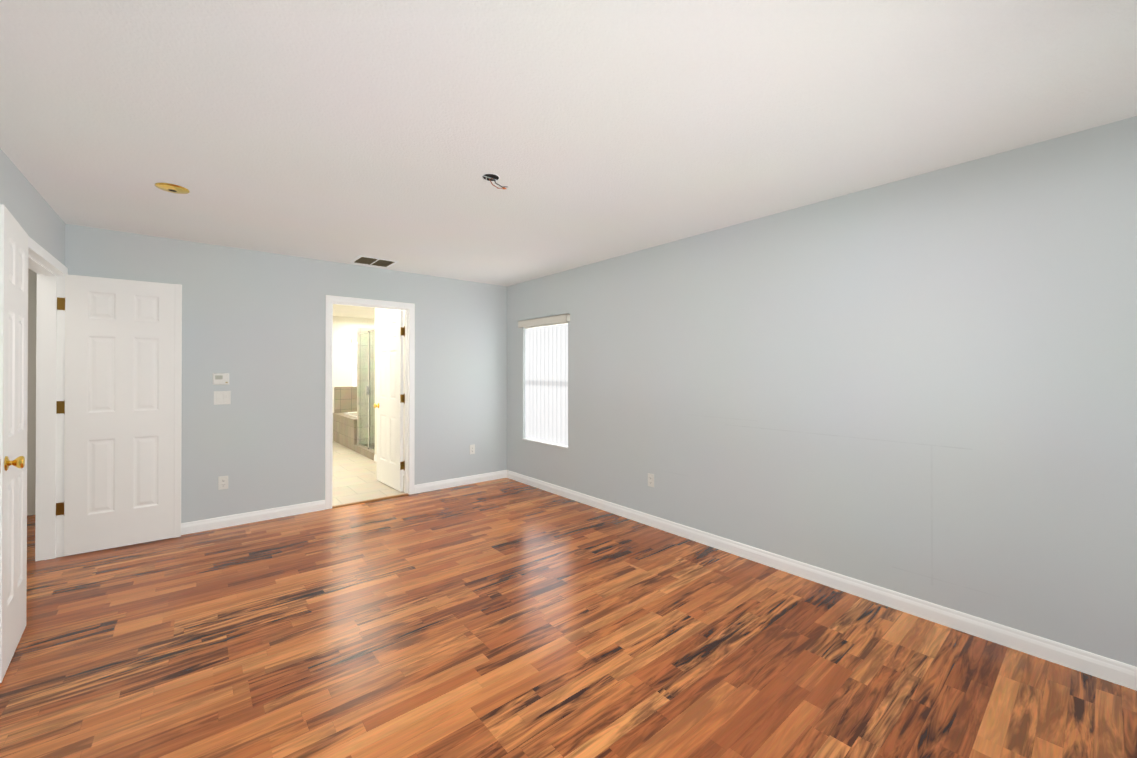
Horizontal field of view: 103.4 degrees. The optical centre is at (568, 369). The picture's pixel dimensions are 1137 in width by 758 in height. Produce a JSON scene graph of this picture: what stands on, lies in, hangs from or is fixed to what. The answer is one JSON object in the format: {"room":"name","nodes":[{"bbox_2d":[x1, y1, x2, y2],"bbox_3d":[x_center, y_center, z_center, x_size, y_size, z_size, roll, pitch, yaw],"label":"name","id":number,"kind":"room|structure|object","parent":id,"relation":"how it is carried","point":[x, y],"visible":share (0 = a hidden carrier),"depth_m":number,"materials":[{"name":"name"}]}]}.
{"room":"empty bedroom","nodes":[
{"label":"empty bedroom","id":0,"kind":"room"},
{"bbox_2d":[27,268,36,515],"bbox_3d":[-5.292,0.149,4.112,1.150,2.440,0.120,0,0,-40],"label":"wall","id":1,"kind":"structure","parent":0,"point":[31,428],"depth_m":4.23,"materials":[{"name":"paint"}]},
{"bbox_2d":[0,149,64,265],"bbox_3d":[-1.959,0.136,1.119,0.120,2.440,5.591,0,0,-40],"label":"wall","id":2,"kind":"structure","parent":0,"point":[34,213],"depth_m":2.60,"materials":[{"name":"paint"}]},
{"bbox_2d":[0,204,27,682],"bbox_3d":[-2.666,0.318,2.143,0.182,2.060,0.622,0,0,-40],"label":"entry door","id":3,"kind":"structure","parent":2,"relation":"in","point":[13,388],"depth_m":2.11,"materials":[{"name":"white wood"}]},
{"bbox_2d":[28,236,67,560],"bbox_3d":[-3.345,0.306,2.774,0.146,2.114,1.354,0,0,-40],"label":"door frame","id":4,"kind":"structure","parent":2,"relation":"attached to","point":[50,270],"depth_m":3.23,"materials":[{"name":"white wood"}]},
{"bbox_2d":[65,224,506,522],"bbox_3d":[-2.255,0.151,4.594,4.125,2.440,0.120,0,0,-40],"label":"wall","id":5,"kind":"structure","parent":0,"point":[253,324],"depth_m":4.17,"materials":[{"name":"paint"}]},
{"bbox_2d":[56,274,181,555],"bbox_3d":[-3.433,0.331,3.455,0.693,2.046,0.050,0,0,-37],"label":"entry door","id":6,"kind":"structure","parent":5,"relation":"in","point":[120,406],"depth_m":3.44,"materials":[{"name":"white wood"}]},
{"bbox_2d":[212,373,228,384],"bbox_3d":[-3.000,0.081,3.875,0.116,0.100,0.028,0,0,-40],"label":"thermostat","id":7,"kind":"object","parent":5,"relation":"attached to","point":[220,378],"visible":1,"depth_m":3.87,"materials":[{"name":"white plastic"}]},
{"bbox_2d":[214,391,230,404],"bbox_3d":[-2.998,0.245,3.886,0.116,0.116,0.013,0,0,-40],"label":"switch plate","id":8,"kind":"object","parent":5,"relation":"attached to","point":[222,397],"visible":1,"depth_m":3.89,"materials":[{"name":"white plastic"}]},
{"bbox_2d":[218,476,227,489],"bbox_3d":[-2.992,0.981,3.889,0.070,0.114,0.009,0,0,-40],"label":"electrical outlet","id":9,"kind":"object","parent":5,"relation":"attached to","point":[222,482],"visible":1,"depth_m":3.88,"materials":[{"name":"white plastic"}]},
{"bbox_2d":[181,500,324,534],"bbox_3d":[-3.042,1.320,3.843,1.721,0.095,0.014,0,0,-40],"label":"baseboard","id":10,"kind":"structure","parent":5,"relation":"attached to","point":[267,514],"depth_m":4.00,"materials":[{"name":"white wood"}]},
{"bbox_2d":[325,295,414,508],"bbox_3d":[-2.085,0.321,4.733,0.884,2.102,0.150,0,0,-40],"label":"door frame","id":11,"kind":"structure","parent":5,"relation":"attached to","point":[409,384],"depth_m":4.83,"materials":[{"name":"white wood"}]},
{"bbox_2d":[332,493,408,507],"bbox_3d":[-2.058,1.367,4.697,0.760,0.010,0.057,0,0,-40],"label":"sill","id":12,"kind":"structure","parent":5,"relation":"attached to","point":[364,501],"depth_m":4.67,"materials":[{"name":"brown wood"}]},
{"bbox_2d":[373,311,404,491],"bbox_3d":[-2.108,0.353,5.274,0.144,2.018,0.808,0,0,-40],"label":"door leaf","id":13,"kind":"structure","parent":5,"relation":"in","point":[390,380],"depth_m":5.23,"materials":[{"name":"white wood"}]},
{"bbox_2d":[414,470,504,493],"bbox_3d":[-1.253,1.327,5.339,1.175,0.095,0.014,0,0,-40],"label":"baseboard","id":14,"kind":"structure","parent":5,"relation":"attached to","point":[431,486],"depth_m":5.29,"materials":[{"name":"white wood"}]},
{"bbox_2d":[470,444,474,453],"bbox_3d":[-1.161,0.965,5.421,0.070,0.114,0.009,0,0,-40],"label":"electrical outlet","id":15,"kind":"object","parent":5,"relation":"attached to","point":[472,449],"visible":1,"depth_m":5.42,"materials":[{"name":"white plastic"}]},
{"bbox_2d":[333,316,374,412],"bbox_3d":[-4.551,0.170,8.904,2.900,2.440,0.120,0,0,-40],"label":"wall","id":16,"kind":"structure","parent":0,"point":[344,331],"depth_m":8.91,"materials":[{"name":"paint"}]},
{"bbox_2d":[334,386,356,412],"bbox_3d":[-3.991,0.867,9.284,1.550,1.050,0.012,0,0,-40],"label":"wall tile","id":17,"kind":"structure","parent":16,"relation":"attached to","point":[345,399],"depth_m":8.90,"materials":[{"name":"beige tile"}]},
{"bbox_2d":[351,339,356,386],"bbox_3d":[-4.008,-0.013,9.300,0.920,1.210,0.120,0,0,-40],"label":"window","id":18,"kind":"structure","parent":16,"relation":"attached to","point":[354,341],"depth_m":9.06,"materials":[{"name":"grey"}]},
{"bbox_2d":[375,308,403,460],"bbox_3d":[-2.229,0.158,6.066,0.120,2.440,2.105,0,0,-40],"label":"wall","id":19,"kind":"structure","parent":0,"point":[379,311],"depth_m":6.77,"materials":[{"name":"paint"}]},
{"bbox_2d":[0,441,1136,757],"bbox_3d":[-2.285,1.419,4.034,5.908,0.100,10.490,0,0,-40],"label":"floor","id":20,"kind":"structure","parent":0,"point":[502,618],"depth_m":2.14,"materials":[{"name":"laminate"}]},
{"bbox_2d":[333,412,374,450],"bbox_3d":[-3.525,1.075,8.686,1.569,0.628,1.494,0,0,-40],"label":"deck","id":21,"kind":"object","parent":20,"relation":"on","point":[345,429],"visible":0.21,"depth_m":8.11,"materials":[{"name":"tile"}]},
{"bbox_2d":[354,327,374,459],"bbox_3d":[-2.701,0.335,7.725,1.566,2.100,1.038,0,0,-40],"label":"shower enclosure","id":22,"kind":"object","parent":20,"relation":"on","point":[365,385],"visible":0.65,"depth_m":7.64,"materials":[{"name":"glass"}]},
{"bbox_2d":[0,0,1136,318],"bbox_3d":[-1.798,-1.119,4.452,4.638,0.100,10.490,0,0,-40],"label":"ceiling","id":23,"kind":"structure","parent":0,"point":[396,130],"depth_m":1.87,"materials":[{"name":"paint"}]},
{"bbox_2d":[155,183,189,193],"bbox_3d":[-2.352,-1.070,2.666,0.156,0.014,0.156,0,0,-40],"label":"brass canopy","id":24,"kind":"object","parent":23,"relation":"attached to","point":[172,188],"visible":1,"depth_m":2.64,"materials":[{"name":"gold metal"}]},
{"bbox_2d":[350,255,398,267],"bbox_3d":[-1.922,-1.064,4.443,0.370,0.011,0.335,0,0,-40],"label":"ceiling vent","id":25,"kind":"object","parent":23,"relation":"in","point":[372,261],"visible":1,"depth_m":4.42,"materials":[{"name":"white metal"}]},
{"bbox_2d":[481,173,507,188],"bbox_3d":[-0.424,-1.050,2.523,0.173,0.059,0.105,0,0,-40],"label":"wires","id":26,"kind":"object","parent":23,"relation":"attached to","point":[490,177],"visible":1,"depth_m":2.51,"materials":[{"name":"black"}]},
{"bbox_2d":[507,116,1136,666],"bbox_3d":[1.082,0.147,3.663,0.200,2.440,5.591,0,0,-40],"label":"wall","id":27,"kind":"structure","parent":0,"point":[921,386],"depth_m":2.54,"materials":[{"name":"paint"}]},
{"bbox_2d":[518,314,569,445],"bbox_3d":[-0.272,0.119,5.141,0.120,1.420,0.925,0,0,-40],"label":"window blinds","id":28,"kind":"object","parent":27,"relation":"attached to","point":[546,379],"visible":0.98,"depth_m":5.14,"materials":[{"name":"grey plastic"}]},
{"bbox_2d":[522,438,567,448],"bbox_3d":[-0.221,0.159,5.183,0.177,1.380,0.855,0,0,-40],"label":"window sill","id":29,"kind":"structure","parent":27,"relation":"in","point":[548,443],"depth_m":5.12,"materials":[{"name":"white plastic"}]},
{"bbox_2d":[648,473,653,486],"bbox_3d":[0.721,0.969,3.929,0.009,0.114,0.070,0,0,-40],"label":"outlet","id":30,"kind":"object","parent":27,"relation":"attached to","point":[650,480],"visible":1,"depth_m":3.92,"materials":[{"name":"white plastic"}]},
{"bbox_2d":[505,470,1136,690],"bbox_3d":[0.962,1.319,3.636,0.014,0.095,5.471,0,0,-40],"label":"baseboard","id":31,"kind":"structure","parent":27,"relation":"attached to","point":[1107,669],"depth_m":2.55,"materials":[{"name":"white wood"}]}
]}

